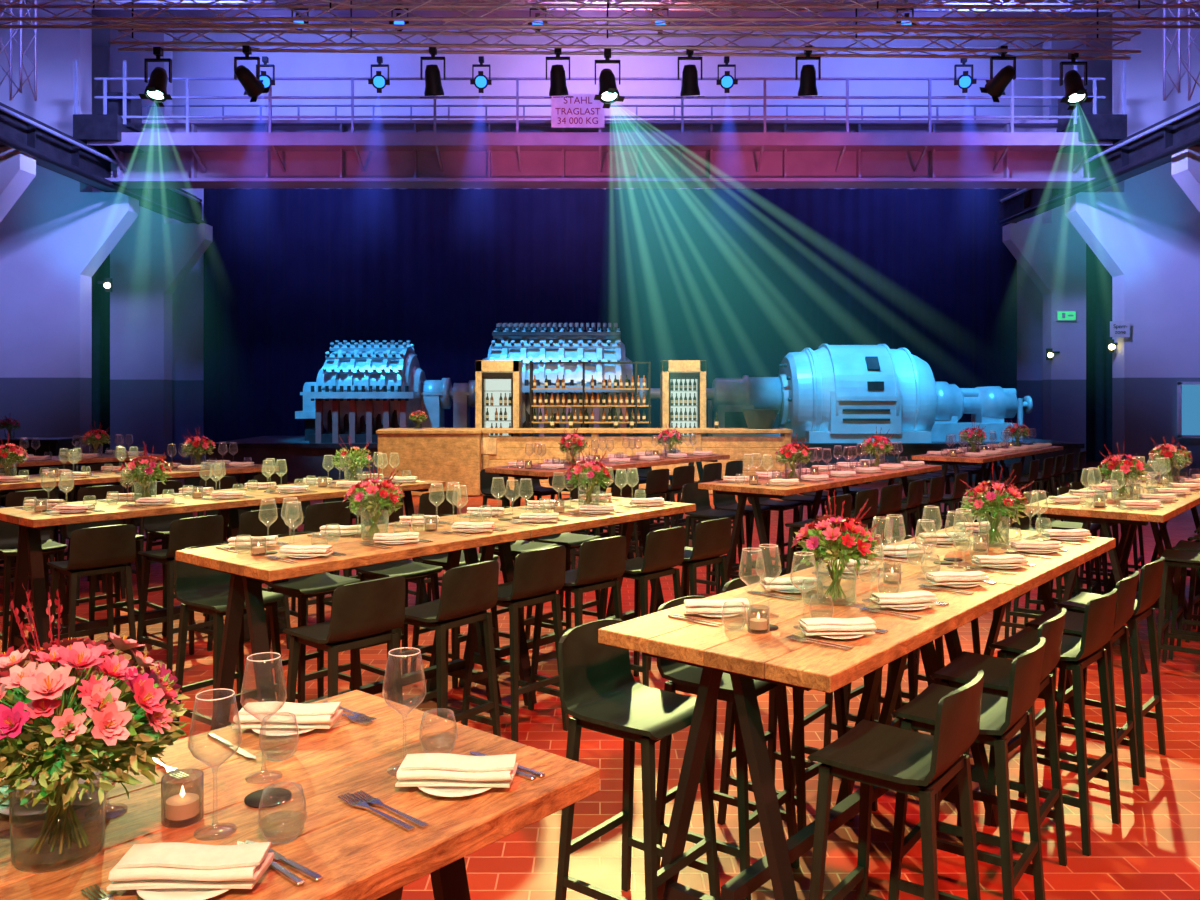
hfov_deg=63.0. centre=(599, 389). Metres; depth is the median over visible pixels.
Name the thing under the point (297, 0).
lamp
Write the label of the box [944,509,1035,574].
place setting
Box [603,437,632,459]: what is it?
place setting
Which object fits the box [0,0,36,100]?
lighting truss
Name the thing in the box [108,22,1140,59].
lighting truss
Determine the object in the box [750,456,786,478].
place setting
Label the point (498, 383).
cabinet
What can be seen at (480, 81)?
lamp
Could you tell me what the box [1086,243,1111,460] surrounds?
curtain
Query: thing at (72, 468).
bar chair
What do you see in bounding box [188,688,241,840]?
wine glass
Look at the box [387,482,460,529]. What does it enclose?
place setting
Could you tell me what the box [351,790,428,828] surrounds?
fork
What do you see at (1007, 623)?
bar chair
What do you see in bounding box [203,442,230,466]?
place setting
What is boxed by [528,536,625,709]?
bar chair
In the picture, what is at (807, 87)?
spotlight
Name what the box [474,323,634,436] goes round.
engine
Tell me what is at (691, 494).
bar chair
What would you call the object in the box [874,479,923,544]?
bar chair
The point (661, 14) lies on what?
lamp
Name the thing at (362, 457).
flower bouquet
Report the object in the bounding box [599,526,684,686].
bar chair
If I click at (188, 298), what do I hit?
wall
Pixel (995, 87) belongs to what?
spotlight
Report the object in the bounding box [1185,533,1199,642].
bar chair
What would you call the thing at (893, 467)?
place setting
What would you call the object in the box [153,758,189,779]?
fork
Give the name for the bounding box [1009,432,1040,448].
place setting
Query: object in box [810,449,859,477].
place setting
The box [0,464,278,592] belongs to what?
bar table
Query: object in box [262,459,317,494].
place setting
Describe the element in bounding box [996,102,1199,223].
crane rail beam
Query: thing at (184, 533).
bar chair
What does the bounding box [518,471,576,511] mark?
place setting
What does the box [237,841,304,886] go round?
knife
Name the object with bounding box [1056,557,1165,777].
bar chair
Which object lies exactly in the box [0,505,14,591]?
bar chair
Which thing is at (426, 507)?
bar chair
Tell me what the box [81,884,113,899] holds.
fork
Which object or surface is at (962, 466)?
bar chair
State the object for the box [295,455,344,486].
place setting
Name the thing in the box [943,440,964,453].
place setting
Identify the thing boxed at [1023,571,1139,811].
bar chair
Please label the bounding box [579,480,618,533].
bar chair
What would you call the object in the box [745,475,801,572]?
bar chair
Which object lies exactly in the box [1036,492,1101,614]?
bar chair
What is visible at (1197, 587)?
bar chair
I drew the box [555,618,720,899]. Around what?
bar chair
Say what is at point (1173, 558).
bar chair
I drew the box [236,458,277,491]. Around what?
place setting
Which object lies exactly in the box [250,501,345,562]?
place setting
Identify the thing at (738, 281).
stage curtain
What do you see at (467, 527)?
place setting
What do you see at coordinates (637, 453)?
place setting
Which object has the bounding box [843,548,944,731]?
bar chair
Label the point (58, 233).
wall
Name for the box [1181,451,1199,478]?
place setting
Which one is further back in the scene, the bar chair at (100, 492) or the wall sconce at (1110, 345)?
the wall sconce at (1110, 345)
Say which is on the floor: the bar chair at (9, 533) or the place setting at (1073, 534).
the bar chair at (9, 533)
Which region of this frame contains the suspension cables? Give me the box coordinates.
[93,0,1139,37]
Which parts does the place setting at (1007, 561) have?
wine glass, wine glass, plate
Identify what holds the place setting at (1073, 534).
on the bar table at (771, 657)
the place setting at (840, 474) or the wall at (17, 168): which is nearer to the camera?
the place setting at (840, 474)
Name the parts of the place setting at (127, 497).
plate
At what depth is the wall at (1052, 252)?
25.40 m
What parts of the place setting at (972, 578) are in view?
wine glass, plate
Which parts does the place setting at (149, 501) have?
plate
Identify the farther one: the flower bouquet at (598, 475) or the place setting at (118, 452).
the place setting at (118, 452)
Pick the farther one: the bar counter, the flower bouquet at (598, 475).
the bar counter
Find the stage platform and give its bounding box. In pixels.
[206,436,1084,481]
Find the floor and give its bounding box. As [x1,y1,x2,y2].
[0,459,1199,899]
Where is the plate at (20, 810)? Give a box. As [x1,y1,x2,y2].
[0,804,47,815]
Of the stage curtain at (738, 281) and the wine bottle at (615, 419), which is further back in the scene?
the stage curtain at (738, 281)
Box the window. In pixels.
[1177,382,1199,437]
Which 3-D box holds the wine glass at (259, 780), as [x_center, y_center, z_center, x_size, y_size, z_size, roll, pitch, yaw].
[-0.720,0.700,2.097,0.095,0.259,0.095,0,0,0]
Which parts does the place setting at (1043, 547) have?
wine glass, plate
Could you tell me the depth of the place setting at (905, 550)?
4.84 m
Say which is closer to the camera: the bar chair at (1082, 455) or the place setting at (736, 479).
the place setting at (736, 479)
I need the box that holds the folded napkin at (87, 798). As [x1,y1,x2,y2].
[0,771,115,805]
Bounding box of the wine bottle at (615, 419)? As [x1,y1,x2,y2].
[614,413,617,427]
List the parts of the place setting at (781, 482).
plate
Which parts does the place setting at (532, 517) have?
wine glass, plate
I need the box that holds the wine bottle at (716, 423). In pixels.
[714,412,718,427]
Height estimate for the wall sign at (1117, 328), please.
0.340 m
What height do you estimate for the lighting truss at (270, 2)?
0.368 m
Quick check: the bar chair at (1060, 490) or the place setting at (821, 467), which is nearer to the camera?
the bar chair at (1060, 490)
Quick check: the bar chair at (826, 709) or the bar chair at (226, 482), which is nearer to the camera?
the bar chair at (826, 709)
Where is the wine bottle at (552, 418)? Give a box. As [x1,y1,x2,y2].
[550,412,553,427]
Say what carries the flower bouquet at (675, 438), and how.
on the bar table at (520, 473)
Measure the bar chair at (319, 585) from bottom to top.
1.063 m
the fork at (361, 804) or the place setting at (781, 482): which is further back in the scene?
the place setting at (781, 482)
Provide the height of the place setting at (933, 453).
0.260 m
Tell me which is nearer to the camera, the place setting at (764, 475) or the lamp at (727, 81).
the place setting at (764, 475)
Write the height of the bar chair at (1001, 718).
1.063 m
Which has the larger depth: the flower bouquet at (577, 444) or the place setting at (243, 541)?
the flower bouquet at (577, 444)
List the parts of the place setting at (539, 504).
plate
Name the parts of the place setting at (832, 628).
wine glass, plate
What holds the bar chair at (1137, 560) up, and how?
on the floor
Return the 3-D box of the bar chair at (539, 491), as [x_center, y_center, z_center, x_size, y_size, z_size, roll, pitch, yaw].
[-0.704,1.400,11.181,0.466,1.063,0.436,0,0,39]
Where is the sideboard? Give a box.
[0,437,78,501]
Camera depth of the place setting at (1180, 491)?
7.72 m
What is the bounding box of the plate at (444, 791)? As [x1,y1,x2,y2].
[417,786,492,796]
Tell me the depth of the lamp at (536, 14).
16.84 m
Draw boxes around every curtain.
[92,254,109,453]
[204,188,1016,460]
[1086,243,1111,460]
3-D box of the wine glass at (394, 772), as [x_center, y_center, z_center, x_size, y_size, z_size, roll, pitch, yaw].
[-0.426,0.700,2.137,0.095,0.259,0.095,0,0,0]
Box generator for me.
[778,344,936,442]
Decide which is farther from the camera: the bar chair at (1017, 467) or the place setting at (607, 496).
the bar chair at (1017, 467)
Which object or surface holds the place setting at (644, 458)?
on the bar table at (520, 473)
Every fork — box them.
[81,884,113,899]
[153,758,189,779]
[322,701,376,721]
[338,793,414,831]
[342,713,372,724]
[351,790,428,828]
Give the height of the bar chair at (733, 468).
1.063 m
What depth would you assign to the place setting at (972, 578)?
4.13 m
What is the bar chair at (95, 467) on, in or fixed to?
on the floor
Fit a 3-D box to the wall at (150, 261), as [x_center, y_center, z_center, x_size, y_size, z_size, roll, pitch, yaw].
[-11.470,-3.815,25.650,2.460,11.490,0.500,0,0,0]
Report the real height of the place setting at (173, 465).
0.260 m
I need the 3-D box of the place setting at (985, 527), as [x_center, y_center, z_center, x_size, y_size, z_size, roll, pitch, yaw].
[2.233,0.700,5.708,0.308,0.260,0.354,0,0,40]
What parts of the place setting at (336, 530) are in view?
plate, wine glass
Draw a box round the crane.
[73,60,1126,187]
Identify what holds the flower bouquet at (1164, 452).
on the bar table at (1131, 519)
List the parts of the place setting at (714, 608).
plate, wine glass, wine glass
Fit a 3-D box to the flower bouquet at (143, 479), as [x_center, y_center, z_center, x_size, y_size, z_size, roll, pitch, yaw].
[-3.364,0.604,7.245,0.356,0.452,0.348,0,0,38]
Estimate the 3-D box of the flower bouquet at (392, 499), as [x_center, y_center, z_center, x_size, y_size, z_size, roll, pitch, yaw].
[-1.268,0.607,5.487,0.331,0.446,0.340,0,0,4]
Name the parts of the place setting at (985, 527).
plate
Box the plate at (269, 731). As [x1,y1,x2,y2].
[251,728,316,735]
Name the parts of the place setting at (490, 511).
plate, wine glass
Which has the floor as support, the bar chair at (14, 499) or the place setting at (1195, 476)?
the bar chair at (14, 499)
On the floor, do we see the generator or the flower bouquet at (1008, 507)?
the generator
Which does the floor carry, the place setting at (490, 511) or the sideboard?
the sideboard
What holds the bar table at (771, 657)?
on the floor
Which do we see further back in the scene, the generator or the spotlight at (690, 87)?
the generator
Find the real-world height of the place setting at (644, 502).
0.260 m
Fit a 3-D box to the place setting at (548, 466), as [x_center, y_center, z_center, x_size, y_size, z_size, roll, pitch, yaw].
[-0.548,0.700,10.338,0.399,0.260,0.359,0,0,40]
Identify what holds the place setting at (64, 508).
on the bar table at (29, 549)
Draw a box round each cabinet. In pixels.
[475,360,521,482]
[660,360,705,482]
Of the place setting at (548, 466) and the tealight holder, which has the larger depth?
the place setting at (548, 466)
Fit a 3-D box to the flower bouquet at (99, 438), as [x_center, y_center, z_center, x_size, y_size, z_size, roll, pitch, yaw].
[-6.315,0.607,12.280,0.340,0.446,0.331,0,0,-3]
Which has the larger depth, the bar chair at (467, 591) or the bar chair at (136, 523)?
the bar chair at (136, 523)
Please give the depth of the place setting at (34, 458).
11.52 m
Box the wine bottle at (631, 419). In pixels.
[630,412,633,427]
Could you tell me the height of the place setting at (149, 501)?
0.260 m
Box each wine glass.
[84,676,127,819]
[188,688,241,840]
[240,652,286,783]
[382,647,426,776]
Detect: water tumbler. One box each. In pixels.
[258,782,306,843]
[259,712,298,760]
[419,708,456,752]
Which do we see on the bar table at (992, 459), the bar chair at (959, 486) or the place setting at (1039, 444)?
the place setting at (1039, 444)
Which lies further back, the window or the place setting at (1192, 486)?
the window
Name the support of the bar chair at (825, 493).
on the floor
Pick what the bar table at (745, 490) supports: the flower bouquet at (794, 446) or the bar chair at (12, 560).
the flower bouquet at (794, 446)
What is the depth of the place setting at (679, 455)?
11.96 m
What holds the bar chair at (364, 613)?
on the floor
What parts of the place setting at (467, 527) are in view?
plate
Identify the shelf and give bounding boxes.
[529,362,650,459]
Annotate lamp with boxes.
[256,56,274,86]
[290,0,308,29]
[368,56,389,92]
[389,0,408,30]
[470,56,491,92]
[528,0,547,31]
[650,0,669,33]
[716,56,737,92]
[896,0,916,33]
[954,58,976,92]
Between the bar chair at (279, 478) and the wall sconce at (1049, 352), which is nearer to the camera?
the bar chair at (279, 478)
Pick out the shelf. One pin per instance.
(637, 381)
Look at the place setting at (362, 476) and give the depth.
9.04 m
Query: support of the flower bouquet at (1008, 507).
on the bar table at (771, 657)
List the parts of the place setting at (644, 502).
plate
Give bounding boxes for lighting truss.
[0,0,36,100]
[0,0,1199,28]
[76,0,1123,11]
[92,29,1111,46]
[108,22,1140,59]
[1163,0,1199,100]
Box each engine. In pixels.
[304,340,425,442]
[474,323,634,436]
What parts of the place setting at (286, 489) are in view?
plate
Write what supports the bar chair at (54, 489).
on the floor
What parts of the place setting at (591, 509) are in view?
plate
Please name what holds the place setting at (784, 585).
on the bar table at (771, 657)
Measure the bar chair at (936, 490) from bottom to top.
1.063 m
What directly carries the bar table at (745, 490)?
on the floor
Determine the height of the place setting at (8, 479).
0.260 m
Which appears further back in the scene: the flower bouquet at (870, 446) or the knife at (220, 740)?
the flower bouquet at (870, 446)
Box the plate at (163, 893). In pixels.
[136,888,229,899]
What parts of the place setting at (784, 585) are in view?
plate, wine glass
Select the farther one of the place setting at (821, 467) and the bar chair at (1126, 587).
the place setting at (821, 467)
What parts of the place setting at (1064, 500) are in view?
plate, wine glass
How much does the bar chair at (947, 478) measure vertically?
1.063 m
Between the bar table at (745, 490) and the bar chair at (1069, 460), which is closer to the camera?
the bar table at (745, 490)
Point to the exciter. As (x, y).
(992, 404)
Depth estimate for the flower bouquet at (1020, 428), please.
14.14 m
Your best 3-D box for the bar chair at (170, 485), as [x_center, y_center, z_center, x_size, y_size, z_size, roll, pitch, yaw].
[-4.329,1.400,9.500,0.466,1.063,0.436,0,0,43]
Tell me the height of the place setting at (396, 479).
0.260 m
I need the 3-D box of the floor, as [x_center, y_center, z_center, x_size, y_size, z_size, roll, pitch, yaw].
[0.000,2.030,11.000,34.000,0.200,36.000,0,0,0]
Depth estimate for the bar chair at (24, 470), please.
12.29 m
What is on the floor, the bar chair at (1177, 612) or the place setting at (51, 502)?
the bar chair at (1177, 612)
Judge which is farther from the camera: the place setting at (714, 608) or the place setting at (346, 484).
the place setting at (346, 484)
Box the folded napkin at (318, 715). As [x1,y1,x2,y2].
[232,701,342,728]
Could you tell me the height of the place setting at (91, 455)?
0.260 m
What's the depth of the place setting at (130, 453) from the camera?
12.36 m
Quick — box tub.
[741,409,778,428]
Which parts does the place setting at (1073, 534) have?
wine glass, wine glass, plate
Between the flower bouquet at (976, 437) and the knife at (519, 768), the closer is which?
the knife at (519, 768)
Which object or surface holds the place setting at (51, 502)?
on the bar table at (29, 549)
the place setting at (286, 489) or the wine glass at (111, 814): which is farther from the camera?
the place setting at (286, 489)
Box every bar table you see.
[0,453,165,558]
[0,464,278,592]
[0,476,445,663]
[0,690,599,899]
[176,496,695,730]
[485,452,729,570]
[598,525,1115,899]
[698,462,941,593]
[912,445,1062,530]
[1024,475,1199,673]
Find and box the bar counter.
[376,428,792,495]
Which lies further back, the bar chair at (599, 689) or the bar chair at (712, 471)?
the bar chair at (712, 471)
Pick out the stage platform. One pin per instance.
(304, 459)
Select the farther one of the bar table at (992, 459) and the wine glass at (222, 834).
the bar table at (992, 459)
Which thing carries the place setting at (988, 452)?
on the bar table at (992, 459)
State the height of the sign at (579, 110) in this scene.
0.680 m
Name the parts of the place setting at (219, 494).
plate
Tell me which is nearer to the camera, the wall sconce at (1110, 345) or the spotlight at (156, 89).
the spotlight at (156, 89)
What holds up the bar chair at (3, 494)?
on the floor
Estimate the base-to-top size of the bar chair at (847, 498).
1.063 m
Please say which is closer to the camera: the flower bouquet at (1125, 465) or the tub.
the flower bouquet at (1125, 465)
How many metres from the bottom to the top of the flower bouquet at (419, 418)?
0.423 m
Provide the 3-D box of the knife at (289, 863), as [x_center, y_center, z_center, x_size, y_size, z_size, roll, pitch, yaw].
[-0.560,0.826,1.726,0.227,0.007,0.018,0,0,39]
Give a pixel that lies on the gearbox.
(731, 395)
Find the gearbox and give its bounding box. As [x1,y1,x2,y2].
[706,375,781,436]
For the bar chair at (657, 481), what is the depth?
10.80 m
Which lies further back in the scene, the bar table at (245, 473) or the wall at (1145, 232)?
the wall at (1145, 232)
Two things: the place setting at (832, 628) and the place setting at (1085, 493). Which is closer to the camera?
the place setting at (832, 628)
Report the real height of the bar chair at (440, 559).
1.063 m
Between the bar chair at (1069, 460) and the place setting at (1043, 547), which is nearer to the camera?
the place setting at (1043, 547)
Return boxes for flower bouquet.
[0,413,20,437]
[0,432,27,475]
[0,583,189,872]
[82,421,110,454]
[118,441,171,502]
[181,426,215,466]
[331,436,372,480]
[343,459,404,539]
[409,407,427,427]
[557,427,588,464]
[564,445,610,505]
[657,421,682,452]
[774,432,810,478]
[791,489,880,605]
[861,427,892,466]
[959,419,986,452]
[959,464,1033,546]
[1004,420,1030,445]
[1097,440,1148,499]
[1148,435,1191,481]
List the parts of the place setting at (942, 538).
plate, wine glass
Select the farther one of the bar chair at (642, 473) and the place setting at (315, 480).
the bar chair at (642, 473)
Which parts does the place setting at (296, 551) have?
wine glass, plate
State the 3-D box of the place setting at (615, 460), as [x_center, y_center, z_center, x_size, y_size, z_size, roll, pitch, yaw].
[0.175,0.700,11.203,0.394,0.260,0.364,0,0,40]
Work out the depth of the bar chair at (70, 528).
7.56 m
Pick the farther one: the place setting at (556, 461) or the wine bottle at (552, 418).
the wine bottle at (552, 418)
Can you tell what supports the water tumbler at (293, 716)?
on the bar table at (359, 854)
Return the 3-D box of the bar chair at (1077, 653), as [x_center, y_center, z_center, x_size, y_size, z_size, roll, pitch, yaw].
[2.024,1.400,4.351,0.466,1.063,0.436,0,0,43]
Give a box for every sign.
[551,94,603,127]
[1055,311,1075,320]
[1110,321,1129,336]
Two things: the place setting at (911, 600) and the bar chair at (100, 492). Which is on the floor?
the bar chair at (100, 492)
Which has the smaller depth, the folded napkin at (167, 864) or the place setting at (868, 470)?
the folded napkin at (167, 864)
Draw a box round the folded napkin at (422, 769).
[395,753,517,787]
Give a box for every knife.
[207,733,255,759]
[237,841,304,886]
[246,840,322,881]
[459,754,535,780]
[470,751,544,777]
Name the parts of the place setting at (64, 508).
plate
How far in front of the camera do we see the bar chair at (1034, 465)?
12.21 m
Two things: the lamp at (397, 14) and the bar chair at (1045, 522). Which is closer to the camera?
the bar chair at (1045, 522)
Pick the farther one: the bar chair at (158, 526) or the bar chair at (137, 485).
the bar chair at (137, 485)
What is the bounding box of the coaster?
[244,788,291,807]
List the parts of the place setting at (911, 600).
wine glass, wine glass, plate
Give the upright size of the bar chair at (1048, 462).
1.063 m
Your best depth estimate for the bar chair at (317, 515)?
7.59 m
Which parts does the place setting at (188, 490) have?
wine glass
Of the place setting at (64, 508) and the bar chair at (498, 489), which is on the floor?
the bar chair at (498, 489)
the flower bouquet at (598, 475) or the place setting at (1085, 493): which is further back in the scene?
the place setting at (1085, 493)
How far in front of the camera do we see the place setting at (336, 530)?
5.57 m
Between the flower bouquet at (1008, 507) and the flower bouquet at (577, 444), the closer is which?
the flower bouquet at (1008, 507)
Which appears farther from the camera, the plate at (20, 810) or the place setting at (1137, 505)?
the place setting at (1137, 505)
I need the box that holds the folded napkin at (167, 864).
[107,842,274,890]
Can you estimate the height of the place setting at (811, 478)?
0.260 m
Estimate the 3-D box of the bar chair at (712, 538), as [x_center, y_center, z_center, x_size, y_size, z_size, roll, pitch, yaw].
[0.631,1.400,6.753,0.466,1.063,0.436,0,0,43]
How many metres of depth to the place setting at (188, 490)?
7.75 m
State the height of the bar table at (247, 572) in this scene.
1.104 m
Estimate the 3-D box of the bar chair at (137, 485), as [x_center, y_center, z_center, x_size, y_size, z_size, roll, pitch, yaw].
[-4.801,1.400,10.591,0.466,1.063,0.436,0,0,37]
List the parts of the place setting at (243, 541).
plate, wine glass, wine glass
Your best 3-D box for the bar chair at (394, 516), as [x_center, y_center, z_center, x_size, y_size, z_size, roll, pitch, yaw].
[-1.914,1.400,8.140,0.466,1.063,0.436,0,0,36]
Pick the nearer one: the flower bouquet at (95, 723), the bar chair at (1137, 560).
the flower bouquet at (95, 723)
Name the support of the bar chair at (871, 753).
on the floor
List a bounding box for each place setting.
[0,452,35,483]
[14,471,73,510]
[20,438,53,461]
[34,473,104,515]
[37,448,82,476]
[49,449,98,478]
[55,437,84,457]
[66,436,103,458]
[94,446,124,472]
[97,466,141,504]
[103,434,126,454]
[116,437,146,456]
[116,447,140,474]
[120,468,184,507]
[152,444,187,468]
[166,444,209,471]
[171,461,225,496]
[192,463,254,500]
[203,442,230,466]
[216,497,299,554]
[218,442,260,467]
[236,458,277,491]
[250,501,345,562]
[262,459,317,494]
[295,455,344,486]
[307,491,369,541]
[318,457,367,489]
[348,452,387,481]
[359,493,432,548]
[377,453,424,484]
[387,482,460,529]
[424,485,506,536]
[457,477,514,520]
[502,443,541,468]
[505,478,568,525]
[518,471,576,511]
[526,444,568,469]
[538,443,567,464]
[553,473,624,516]
[565,442,599,466]
[570,467,618,504]
[576,439,606,461]
[594,439,635,463]
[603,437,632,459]
[615,468,672,508]
[628,438,664,460]
[634,435,664,456]
[653,436,691,458]
[659,434,683,453]
[667,544,781,630]
[684,434,713,455]
[716,453,761,484]
[747,538,829,604]
[747,552,887,650]
[749,455,804,486]
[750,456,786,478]
[782,447,822,474]
[789,451,832,482]
[809,445,842,471]
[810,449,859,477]
[812,514,905,581]
[836,443,864,468]
[843,446,884,473]
[843,534,948,618]
[859,441,883,464]
[861,444,907,470]
[873,506,953,564]
[883,519,996,594]
[892,442,927,466]
[910,496,988,550]
[926,435,956,455]
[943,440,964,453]
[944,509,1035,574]
[949,489,1007,537]
[950,435,988,457]
[958,436,986,451]
[972,434,1000,454]
[973,498,1067,558]
[975,434,994,449]
[981,432,1014,452]
[987,429,1009,447]
[999,428,1015,445]
[1000,431,1027,450]
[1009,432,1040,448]
[1023,490,1095,544]
[1027,429,1053,446]
[1044,468,1106,507]
[1069,465,1114,499]
[1087,473,1133,493]
[1093,470,1162,511]
[1104,456,1153,488]
[1122,453,1163,483]
[1124,465,1178,503]
[1131,461,1191,497]
[1143,469,1167,478]
[1148,457,1199,491]
[1160,454,1199,483]
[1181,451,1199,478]
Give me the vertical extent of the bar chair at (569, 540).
1.063 m
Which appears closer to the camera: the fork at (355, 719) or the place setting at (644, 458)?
the fork at (355, 719)
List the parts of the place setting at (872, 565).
plate, wine glass, wine glass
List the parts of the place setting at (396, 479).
plate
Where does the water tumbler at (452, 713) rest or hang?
on the bar table at (359, 854)
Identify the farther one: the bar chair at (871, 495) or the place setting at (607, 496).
the bar chair at (871, 495)
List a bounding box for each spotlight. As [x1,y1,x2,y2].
[139,47,171,106]
[234,46,269,101]
[420,47,448,97]
[544,48,572,97]
[594,49,624,108]
[676,49,704,97]
[793,46,821,97]
[979,46,1015,101]
[1060,53,1093,109]
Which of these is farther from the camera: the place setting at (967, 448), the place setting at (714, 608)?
the place setting at (967, 448)
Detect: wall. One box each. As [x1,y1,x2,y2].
[0,0,138,471]
[0,147,35,221]
[92,47,1111,458]
[110,29,212,463]
[1003,29,1085,463]
[1065,0,1199,477]
[1172,147,1199,211]
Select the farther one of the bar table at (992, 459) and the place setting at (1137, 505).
the bar table at (992, 459)
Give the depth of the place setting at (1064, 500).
7.13 m
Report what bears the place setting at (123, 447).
on the bar table at (245, 473)
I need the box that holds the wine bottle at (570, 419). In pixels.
[569,413,572,427]
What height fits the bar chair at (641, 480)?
1.063 m
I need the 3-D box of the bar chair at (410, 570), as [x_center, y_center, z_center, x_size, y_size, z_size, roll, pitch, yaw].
[-1.294,1.400,6.233,0.466,1.063,0.436,0,0,42]
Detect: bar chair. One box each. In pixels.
[0,468,25,505]
[0,469,20,505]
[0,490,57,607]
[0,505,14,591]
[0,520,67,653]
[14,488,67,589]
[40,466,75,542]
[47,524,138,671]
[57,485,125,605]
[66,519,146,639]
[72,483,130,580]
[87,463,121,484]
[120,480,182,588]
[124,460,167,540]
[129,480,163,545]
[136,515,223,673]
[143,512,192,635]
[171,543,284,725]
[184,476,226,540]
[197,476,235,516]
[203,509,269,615]
[207,508,290,650]
[253,473,286,484]
[264,532,361,702]
[268,500,333,610]
[277,501,350,629]
[283,576,405,704]
[323,496,364,575]
[331,497,403,607]
[349,522,442,688]
[387,560,500,736]
[408,490,456,601]
[410,515,501,688]
[461,546,568,741]
[477,507,557,652]
[479,469,531,552]
[513,477,563,559]
[525,532,601,639]
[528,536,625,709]
[549,475,592,534]
[552,478,600,569]
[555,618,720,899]
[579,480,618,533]
[586,472,638,556]
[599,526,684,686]
[610,470,653,544]
[618,469,668,556]
[634,466,675,531]
[648,465,694,546]
[649,518,730,669]
[656,595,799,899]
[675,463,721,536]
[681,482,744,596]
[698,460,744,543]
[711,479,769,590]
[717,575,852,831]
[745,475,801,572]
[774,472,827,570]
[785,494,851,573]
[791,560,902,810]
[795,468,843,564]
[807,670,983,899]
[815,488,877,559]
[822,487,870,556]
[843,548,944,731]
[851,484,901,544]
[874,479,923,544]
[886,535,980,698]
[888,636,1045,899]
[892,476,944,536]
[896,456,937,527]
[909,454,951,534]
[919,472,967,531]
[928,463,966,519]
[930,608,1066,899]
[943,465,983,525]
[958,465,994,518]
[974,463,1010,489]
[977,462,1021,529]
[984,588,1119,855]
[993,507,1062,637]
[997,459,1039,528]
[1011,499,1079,634]
[1012,457,1052,528]
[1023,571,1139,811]
[1024,455,1063,522]
[1034,453,1074,522]
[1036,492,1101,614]
[1050,451,1085,495]
[1055,486,1118,606]
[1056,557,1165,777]
[1070,482,1128,587]
[1089,478,1144,590]
[1156,549,1199,665]
[1168,540,1199,659]
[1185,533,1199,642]
[1192,526,1199,629]
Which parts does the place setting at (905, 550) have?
plate, wine glass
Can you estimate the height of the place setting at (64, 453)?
0.260 m
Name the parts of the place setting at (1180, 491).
wine glass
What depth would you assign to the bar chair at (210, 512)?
8.43 m
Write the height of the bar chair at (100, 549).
1.063 m
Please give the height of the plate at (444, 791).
0.013 m
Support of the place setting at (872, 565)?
on the bar table at (771, 657)
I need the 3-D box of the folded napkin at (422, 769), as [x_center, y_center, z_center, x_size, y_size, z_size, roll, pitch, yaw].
[-0.298,0.795,2.058,0.243,0.040,0.108,0,0,2]
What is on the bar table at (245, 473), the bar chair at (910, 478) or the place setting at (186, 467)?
the place setting at (186, 467)
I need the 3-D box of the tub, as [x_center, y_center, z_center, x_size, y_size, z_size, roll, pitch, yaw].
[3.000,0.545,18.350,0.720,0.360,0.720,0,0,0]
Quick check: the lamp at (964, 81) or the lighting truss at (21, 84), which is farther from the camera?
the lamp at (964, 81)
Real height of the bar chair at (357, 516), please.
1.063 m
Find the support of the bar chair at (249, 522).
on the floor
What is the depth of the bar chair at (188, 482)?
11.09 m
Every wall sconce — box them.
[97,278,111,291]
[1046,348,1059,359]
[1106,339,1117,352]
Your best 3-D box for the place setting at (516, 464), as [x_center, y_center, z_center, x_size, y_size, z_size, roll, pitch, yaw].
[-0.816,0.700,10.524,0.413,0.260,0.387,0,0,40]
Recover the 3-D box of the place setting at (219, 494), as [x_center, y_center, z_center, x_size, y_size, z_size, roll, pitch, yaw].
[-2.887,0.700,7.554,0.394,0.260,0.365,0,0,40]
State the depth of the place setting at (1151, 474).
9.28 m
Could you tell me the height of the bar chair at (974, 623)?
1.063 m
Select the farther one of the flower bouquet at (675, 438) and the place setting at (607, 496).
the flower bouquet at (675, 438)
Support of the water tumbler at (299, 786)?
on the bar table at (359, 854)
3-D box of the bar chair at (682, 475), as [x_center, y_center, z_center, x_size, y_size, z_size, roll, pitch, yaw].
[0.826,1.400,11.382,0.466,1.063,0.436,0,0,42]
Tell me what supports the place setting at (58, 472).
on the bar table at (245, 473)
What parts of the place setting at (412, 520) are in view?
plate, wine glass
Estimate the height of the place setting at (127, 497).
0.260 m
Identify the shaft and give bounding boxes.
[295,378,1016,440]
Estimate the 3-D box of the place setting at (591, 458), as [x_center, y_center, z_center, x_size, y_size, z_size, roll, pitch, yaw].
[-0.127,0.700,11.407,0.348,0.260,0.382,0,0,40]
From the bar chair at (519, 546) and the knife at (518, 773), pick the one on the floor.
the bar chair at (519, 546)
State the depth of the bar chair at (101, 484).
10.20 m
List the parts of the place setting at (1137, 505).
wine glass, plate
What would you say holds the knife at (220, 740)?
on the bar table at (359, 854)
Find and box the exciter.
[930,382,1032,441]
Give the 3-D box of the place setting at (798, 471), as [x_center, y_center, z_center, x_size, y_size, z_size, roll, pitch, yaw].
[1.975,0.700,9.647,0.323,0.260,0.388,0,0,40]
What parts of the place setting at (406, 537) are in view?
wine glass, plate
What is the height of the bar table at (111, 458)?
1.104 m
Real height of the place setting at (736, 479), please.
0.260 m
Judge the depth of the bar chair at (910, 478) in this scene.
12.62 m
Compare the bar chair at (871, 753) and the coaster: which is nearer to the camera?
the coaster

